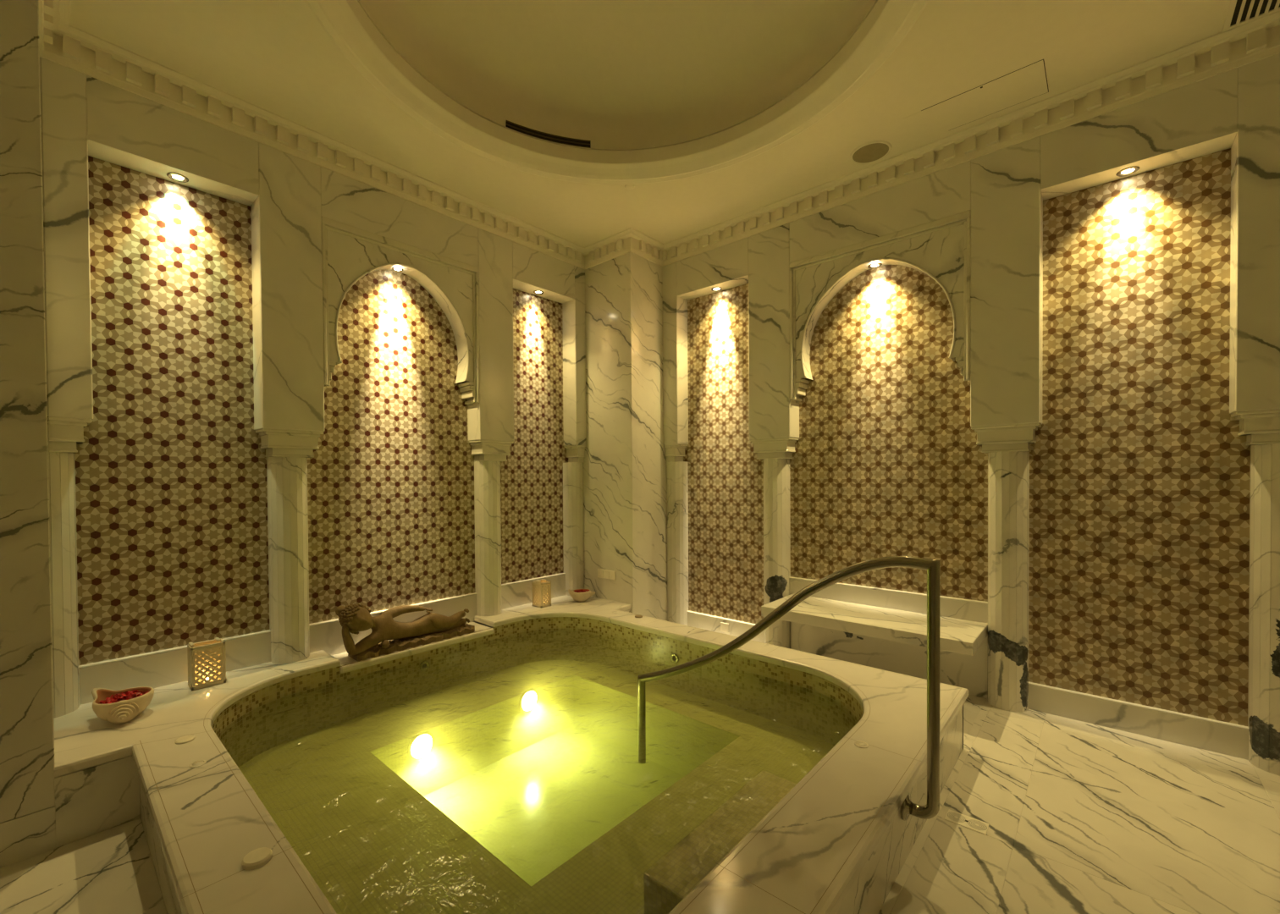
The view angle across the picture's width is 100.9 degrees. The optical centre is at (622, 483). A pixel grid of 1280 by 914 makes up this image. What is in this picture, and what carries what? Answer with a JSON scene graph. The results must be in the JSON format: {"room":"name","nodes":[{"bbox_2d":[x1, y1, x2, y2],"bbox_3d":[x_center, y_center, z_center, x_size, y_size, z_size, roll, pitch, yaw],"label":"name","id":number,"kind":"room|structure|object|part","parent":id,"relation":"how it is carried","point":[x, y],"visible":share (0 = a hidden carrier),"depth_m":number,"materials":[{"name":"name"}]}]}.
{"room":"spa","nodes":[
{"label":"spa","id":0,"kind":"room"},
{"bbox_2d":[86,75,574,628],"bbox_3d":[-1.244,-0.309,3.725,0.340,3.340,3.810,0,1,42],"label":"wall","id":1,"kind":"structure","parent":0,"point":[125,129],"depth_m":2.70,"materials":[{"name":"stone"}]},
{"bbox_2d":[39,56,93,717],"bbox_3d":[-2.419,-0.390,2.310,0.168,2.778,0.136,0,1,42],"label":"pilaster","id":2,"kind":"object","parent":1,"relation":"attached to","point":[63,93],"visible":0.97,"depth_m":2.26,"materials":[{"name":"stone"}]},
{"bbox_2d":[74,155,270,705],"bbox_3d":[-2.209,-0.246,2.647,0.033,2.500,0.905,0,1,42],"label":"mosaic panel","id":3,"kind":"object","parent":1,"relation":"attached to","point":[171,474],"visible":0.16,"depth_m":2.61,"materials":[{"name":"tile"}]},
{"bbox_2d":[166,172,188,182],"bbox_3d":[-2.174,-1.495,2.581,0.084,0.006,0.084,0,1,42],"label":"recessed light","id":4,"kind":"object","parent":1,"relation":"in","point":[177,177],"visible":1,"depth_m":2.58,"materials":[{"name":"metal"}]},
{"bbox_2d":[250,142,324,664],"bbox_3d":[-1.849,-0.402,2.933,0.168,2.778,0.299,0,1,42],"label":"pilaster","id":5,"kind":"object","parent":1,"relation":"attached to","point":[286,212],"visible":1,"depth_m":2.88,"materials":[{"name":"stone"}]},
{"bbox_2d":[307,270,477,655],"bbox_3d":[-1.464,-0.233,3.463,0.033,2.522,1.295,0,1,42],"label":"mosaic panel","id":6,"kind":"object","parent":1,"relation":"attached to","point":[390,476],"visible":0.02,"depth_m":3.43,"materials":[{"name":"tile"}]},
{"bbox_2d":[321,216,479,407],"bbox_3d":[-1.410,-1.030,3.405,0.163,0.966,1.013,0,1,42],"label":"arch surround","id":7,"kind":"object","parent":1,"relation":"attached to","point":[349,253],"visible":0.94,"depth_m":3.34,"materials":[{"name":"stone"}]},
{"bbox_2d":[391,266,403,271],"bbox_3d":[-1.441,-1.371,3.383,0.068,0.006,0.068,0,1,42],"label":"recessed light","id":8,"kind":"object","parent":7,"relation":"attached to","point":[394,268],"visible":1,"depth_m":3.38,"materials":[{"name":"metal"}]},
{"bbox_2d":[467,227,513,616],"bbox_3d":[-0.970,-0.420,3.895,0.168,2.778,0.295,0,1,42],"label":"pilaster","id":9,"kind":"object","parent":1,"relation":"attached to","point":[490,423],"visible":0.98,"depth_m":3.84,"materials":[{"name":"stone"}]},
{"bbox_2d":[500,288,568,609],"bbox_3d":[-0.725,-0.278,4.270,0.033,2.500,0.885,0,1,42],"label":"mosaic panel","id":10,"kind":"object","parent":1,"relation":"attached to","point":[532,476],"visible":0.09,"depth_m":4.29,"materials":[{"name":"tile"}]},
{"bbox_2d":[533,290,543,294],"bbox_3d":[-0.673,-1.527,4.222,0.084,0.006,0.084,0,1,42],"label":"recessed light","id":11,"kind":"object","parent":1,"relation":"in","point":[537,292],"visible":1,"depth_m":4.22,"materials":[{"name":"metal"}]},
{"bbox_2d":[562,265,586,595],"bbox_3d":[-0.411,-0.432,4.506,0.168,2.778,0.138,0,1,42],"label":"pilaster","id":12,"kind":"object","parent":1,"relation":"attached to","point":[573,311],"visible":0.92,"depth_m":4.47,"materials":[{"name":"stone"}]},
{"bbox_2d":[357,0,877,150],"bbox_3d":[-0.018,-2.292,2.166,2.360,0.471,2.360,0,1,42],"label":"ceiling","id":13,"kind":"structure","parent":0,"point":[612,74],"depth_m":2.92,"materials":[{"name":"paint"}]},
{"bbox_2d":[505,120,590,148],"bbox_3d":[-0.453,-2.121,3.242,0.530,0.069,0.038,-1,1,-22],"label":"ceiling vent","id":14,"kind":"object","parent":13,"relation":"in","point":[565,140],"visible":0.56,"depth_m":3.26,"materials":[{"name":"black metal"}]},
{"bbox_2d":[583,252,667,621],"bbox_3d":[0.009,-0.379,4.573,0.666,3.240,0.545,0,1,42],"label":"pillar","id":15,"kind":"structure","parent":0,"point":[625,510],"depth_m":4.30,"materials":[{"name":"stone"}]},
{"bbox_2d":[597,568,615,580],"bbox_3d":[-0.130,0.749,4.347,0.195,0.074,0.009,0,1,42],"label":"socket plate","id":16,"kind":"object","parent":15,"relation":"attached to","point":[605,574],"visible":1,"depth_m":4.34,"materials":[{"name":"white plastic"}]},
{"bbox_2d":[38,0,1279,269],"bbox_3d":[0.499,-1.852,1.897,4.710,0.136,3.530,0,1,42],"label":"trim","id":17,"kind":"structure","parent":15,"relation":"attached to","point":[62,43],"depth_m":2.79,"materials":[{"name":"paint"}]},
{"bbox_2d":[0,695,1279,913],"bbox_3d":[0.016,1.704,1.602,5.000,0.850,5.300,0,1,42],"label":"floor","id":18,"kind":"structure","parent":0,"point":[1083,818],"depth_m":1.86,"materials":[{"name":"stone"}]},
{"bbox_2d":[0,0,56,868],"bbox_3d":[-2.837,-0.271,1.591,0.870,3.340,1.490,0,1,42],"label":"wall pier","id":19,"kind":"object","parent":18,"relation":"on","point":[27,797],"visible":0.86,"depth_m":1.81,"materials":[{"name":"stone"}]},
{"bbox_2d":[53,595,968,913],"bbox_3d":[-0.368,1.330,2.480,2.935,0.722,3.112,0,1,42],"label":"plunge pool","id":20,"kind":"object","parent":18,"relation":"on","point":[775,808],"depth_m":2.31,"materials":[{"name":"stone"}]},
{"bbox_2d":[91,686,154,724],"bbox_3d":[-2.114,0.936,2.240,0.223,0.128,0.194,0,1,42],"label":"bowl","id":21,"kind":"object","parent":20,"relation":"on","point":[124,711],"visible":0.97,"depth_m":2.20,"materials":[{"name":"ceramic"}]},
{"bbox_2d":[98,689,148,704],"bbox_3d":[-2.123,0.912,2.248,0.151,0.039,0.164,0,1,42],"label":"rose petals","id":22,"kind":"object","parent":21,"relation":"in","point":[133,694],"visible":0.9,"depth_m":2.25,"materials":[{"name":"red plant"}]},
{"bbox_3d":[-1.697,0.995,2.048,0.062,0.010,0.062,0,1,42],"label":"coping button","id":23,"kind":"part","parent":20,"relation":"part of","materials":[{"name":"white stone"}]},
{"bbox_3d":[-1.510,0.998,1.877,0.048,0.006,0.048,0,1,42],"label":"coping button","id":24,"kind":"part","parent":20,"relation":"part of","materials":[{"name":"beige stone"}]},
{"bbox_2d":[187,637,226,690],"bbox_3d":[-2.052,0.884,2.606,0.090,0.217,0.135,0,1,42],"label":"candle lantern","id":25,"kind":"object","parent":20,"relation":"on","point":[195,680],"visible":1,"depth_m":2.58,"materials":[{"name":"metal"}]},
{"bbox_3d":[-2.094,0.890,2.561,0.068,0.175,0.005,0,1,42],"label":"pierced panel","id":26,"kind":"part","parent":25,"relation":"part of","materials":[{"name":"metal"}]},
{"bbox_3d":[-2.081,0.889,2.633,0.005,0.175,0.113,0,1,42],"label":"pierced panel","id":27,"kind":"part","parent":25,"relation":"part of","materials":[{"name":"metal"}]},
{"bbox_3d":[-2.023,0.890,2.580,0.005,0.175,0.113,0,1,42],"label":"pierced panel","id":28,"kind":"part","parent":25,"relation":"part of","materials":[{"name":"gold metal"}]},
{"bbox_3d":[-0.969,0.995,1.401,0.068,0.016,0.068,0,1,42],"label":"coping button","id":29,"kind":"part","parent":20,"relation":"part of","materials":[{"name":"beige stone"}]},
{"bbox_2d":[335,603,474,661],"bbox_3d":[-1.347,0.858,3.339,0.196,0.326,0.857,0,1,39],"label":"statue","id":30,"kind":"object","parent":20,"relation":"on","point":[355,618],"visible":1,"depth_m":3.21,"materials":[{"name":"brown wood"}]},
{"bbox_2d":[331,622,494,673],"bbox_3d":[-1.331,1.040,3.406,0.263,0.041,1.009,0,1,42],"label":"shelf","id":31,"kind":"object","parent":20,"relation":"attached to","point":[347,665],"depth_m":3.25,"materials":[{"name":"stone"}]},
{"bbox_2d":[407,730,435,761],"bbox_3d":[-1.081,1.411,2.836,0.014,0.156,0.156,0,1,42],"label":"lamp","id":32,"kind":"object","parent":20,"relation":"attached to","point":[420,745],"visible":1,"depth_m":2.83,"materials":[{"name":"glass"}]},
{"bbox_2d":[419,661,429,671],"bbox_3d":[-1.244,1.149,3.319,0.011,0.062,0.062,0,1,42],"label":"inlet","id":33,"kind":"object","parent":20,"relation":"attached to","point":[424,669],"visible":0.9,"depth_m":3.32,"materials":[{"name":"metal"}]},
{"bbox_2d":[518,688,538,713],"bbox_3d":[-0.596,1.386,3.365,0.014,0.156,0.156,0,1,42],"label":"lamp","id":34,"kind":"object","parent":20,"relation":"attached to","point":[526,704],"visible":0.98,"depth_m":3.36,"materials":[{"name":"glass"}]},
{"bbox_2d":[531,579,551,607],"bbox_3d":[-0.637,0.862,4.154,0.115,0.202,0.100,0,1,42],"label":"candle lantern","id":35,"kind":"object","parent":20,"relation":"on","point":[541,598],"visible":1,"depth_m":4.13,"materials":[{"name":"metal"}]},
{"bbox_3d":[-0.667,0.870,4.122,0.093,0.155,0.005,0,1,42],"label":"pierced panel","id":36,"kind":"part","parent":35,"relation":"part of","materials":[{"name":"metal"}]},
{"bbox_3d":[-0.599,0.870,4.119,0.005,0.155,0.078,0,1,42],"label":"pierced panel","id":37,"kind":"part","parent":35,"relation":"part of","materials":[{"name":"metal"}]},
{"bbox_2d":[568,589,595,601],"bbox_3d":[-0.336,0.904,4.303,0.145,0.110,0.218,0,1,28],"label":"bowl","id":38,"kind":"object","parent":20,"relation":"on","point":[578,597],"visible":0.99,"depth_m":4.24,"materials":[{"name":"ceramic"}]},
{"bbox_2d":[573,589,589,592],"bbox_3d":[-0.337,0.884,4.303,0.126,0.034,0.140,0,1,42],"label":"rose petals","id":39,"kind":"object","parent":38,"relation":"in","point":[581,590],"visible":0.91,"depth_m":4.30,"materials":[{"name":"red plant"}]},
{"bbox_3d":[0.116,0.959,3.800,0.058,0.012,0.058,0,1,42],"label":"coping button","id":40,"kind":"part","parent":20,"relation":"part of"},
{"bbox_2d":[670,653,678,663],"bbox_3d":[0.334,1.128,3.398,0.062,0.062,0.011,0,1,42],"label":"inlet","id":41,"kind":"object","parent":20,"relation":"attached to","point":[674,658],"visible":1,"depth_m":3.40,"materials":[{"name":"metal"}]},
{"bbox_2d":[637,556,940,821],"bbox_3d":[0.544,0.789,2.113,1.269,1.100,0.088,0,1,42],"label":"handrail","id":42,"kind":"object","parent":20,"relation":"attached to","point":[930,810],"visible":0.98,"depth_m":1.72,"materials":[{"name":"metal"}]},
{"bbox_3d":[0.895,0.979,1.979,0.050,0.007,0.050,0,1,42],"label":"coping button","id":43,"kind":"part","parent":20,"relation":"part of","materials":[{"name":"white stone"}]},
{"bbox_2d":[944,809,989,835],"bbox_3d":[1.286,1.266,1.973,0.130,0.007,0.078,0,1,42],"label":"floor drain","id":44,"kind":"object","parent":18,"relation":"in","point":[951,816],"visible":1,"depth_m":1.97,"materials":[{"name":"metal"}]},
{"bbox_2d":[69,0,1230,248],"bbox_3d":[-0.010,-1.910,1.576,5.030,0.001,5.330,0,1,42],"label":"ceiling","id":45,"kind":"structure","parent":0,"point":[276,57],"depth_m":2.51,"materials":[{"name":"paint"}]},
{"bbox_2d":[305,0,929,184],"bbox_3d":[-0.016,-1.981,2.170,2.472,0.154,2.472,0,1,42],"label":"trim","id":46,"kind":"structure","parent":45,"relation":"attached to","point":[345,22],"depth_m":2.82,"materials":[{"name":"paint"}]},
{"bbox_2d":[849,140,891,165],"bbox_3d":[1.454,-1.937,3.096,0.224,0.008,0.224,0,1,42],"label":"ceiling speaker","id":47,"kind":"object","parent":45,"relation":"attached to","point":[872,151],"visible":1,"depth_m":3.09,"materials":[{"name":"paint"}]},
{"bbox_2d":[852,143,888,162],"bbox_3d":[1.454,-1.936,3.096,0.194,0.003,0.194,0,1,42],"label":"grille","id":48,"kind":"object","parent":47,"relation":"attached to","point":[867,152],"depth_m":3.09,"materials":[{"name":"metal"}]},
{"bbox_2d":[902,59,1048,143],"bbox_3d":[1.797,-1.937,2.708,0.590,0.004,0.282,0,1,42],"label":"access hatch","id":49,"kind":"object","parent":45,"relation":"attached to","point":[1028,82],"visible":1,"depth_m":2.68,"materials":[{"name":"paint"}]},
{"bbox_2d":[1221,0,1279,33],"bbox_3d":[2.601,-1.933,2.035,0.355,0.008,0.292,0,1,42],"label":"ceiling vent","id":50,"kind":"object","parent":45,"relation":"in","point":[1239,13],"visible":1,"depth_m":2.16,"materials":[{"name":"metal"}]},
{"bbox_2d":[676,67,1237,300],"bbox_3d":[1.691,-0.326,3.446,5.030,3.340,0.340,0,1,42],"label":"wall","id":51,"kind":"structure","parent":0,"point":[1199,118],"depth_m":2.71,"materials":[{"name":"stone"}]},
{"bbox_2d":[662,262,688,625],"bbox_3d":[0.448,-0.293,4.458,0.156,3.066,0.158,0,1,42],"label":"pilaster","id":52,"kind":"object","parent":51,"relation":"attached to","point":[675,307],"visible":0.91,"depth_m":4.42,"materials":[{"name":"stone"}]},
{"bbox_2d":[711,286,722,291],"bbox_3d":[0.743,-1.536,4.175,0.084,0.006,0.084,0,1,42],"label":"recessed light","id":53,"kind":"object","parent":51,"relation":"in","point":[717,289],"visible":1,"depth_m":4.17,"materials":[{"name":"metal"}]},
{"bbox_2d":[683,283,763,642],"bbox_3d":[0.799,-0.149,4.231,0.955,2.778,0.033,0,1,42],"label":"mosaic panel","id":54,"kind":"object","parent":51,"relation":"attached to","point":[725,477],"visible":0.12,"depth_m":4.24,"materials":[{"name":"tile"}]},
{"bbox_2d":[720,622,728,633],"bbox_3d":[0.816,1.152,4.218,0.077,0.073,0.009,0,1,42],"label":"socket plate","id":55,"kind":"object","parent":54,"relation":"attached to","point":[724,626],"visible":1,"depth_m":4.21,"materials":[{"name":"white plastic"}]},
{"bbox_2d":[748,223,799,649],"bbox_3d":[1.105,-0.290,3.857,0.321,3.066,0.158,0,1,42],"label":"pilaster","id":56,"kind":"object","parent":51,"relation":"attached to","point":[774,420],"visible":0.87,"depth_m":3.81,"materials":[{"name":"stone"}]},
{"bbox_2d":[761,594,987,656],"bbox_3d":[1.515,0.842,3.268,1.178,0.068,0.493,0,1,42],"label":"bench","id":57,"kind":"object","parent":51,"relation":"attached to","point":[962,637],"visible":0.74,"depth_m":3.11,"materials":[{"name":"stone"}]},
{"bbox_2d":[789,210,970,403],"bbox_3d":[1.608,-1.051,3.377,1.072,0.966,0.153,0,1,42],"label":"arch surround","id":58,"kind":"object","parent":51,"relation":"attached to","point":[940,249],"visible":0.95,"depth_m":3.28,"materials":[{"name":"stone"}]},
{"bbox_2d":[867,262,882,268],"bbox_3d":[1.613,-1.393,3.377,0.084,0.006,0.084,0,1,42],"label":"recessed light","id":59,"kind":"object","parent":58,"relation":"attached to","point":[874,265],"visible":1,"depth_m":3.37,"materials":[{"name":"metal"}]},
{"bbox_2d":[788,264,987,623],"bbox_3d":[1.661,-0.346,3.438,1.384,2.340,0.033,0,1,42],"label":"mosaic panel","id":60,"kind":"object","parent":51,"relation":"attached to","point":[887,460],"visible":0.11,"depth_m":3.40,"materials":[{"name":"tile"}]},
{"bbox_2d":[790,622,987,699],"bbox_3d":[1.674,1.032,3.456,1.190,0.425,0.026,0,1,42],"label":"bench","id":61,"kind":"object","parent":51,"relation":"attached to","point":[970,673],"depth_m":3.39,"materials":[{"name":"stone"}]},
{"bbox_2d":[970,136,1042,712],"bbox_3d":[2.123,-0.285,2.926,0.309,3.066,0.158,0,1,42],"label":"pilaster","id":62,"kind":"object","parent":51,"relation":"attached to","point":[1006,200],"visible":0.99,"depth_m":2.87,"materials":[{"name":"stone"}]},
{"bbox_2d":[1115,165,1139,176],"bbox_3d":[2.475,-1.528,2.587,0.084,0.006,0.084,0,1,42],"label":"recessed light","id":63,"kind":"object","parent":51,"relation":"in","point":[1130,170],"visible":1,"depth_m":2.58,"materials":[{"name":"metal"}]},
{"bbox_2d":[1028,148,1250,760],"bbox_3d":[2.532,-0.141,2.646,0.968,2.778,0.033,0,1,42],"label":"mosaic panel","id":64,"kind":"object","parent":51,"relation":"attached to","point":[1139,582],"visible":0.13,"depth_m":2.61,"materials":[{"name":"tile"}]},
{"bbox_2d":[1229,53,1279,776],"bbox_3d":[2.847,-0.282,2.264,0.310,3.066,0.158,0,1,42],"label":"pilaster","id":65,"kind":"object","parent":51,"relation":"attached to","point":[1255,242],"visible":0.98,"depth_m":2.27,"materials":[{"name":"stone"}]}
]}

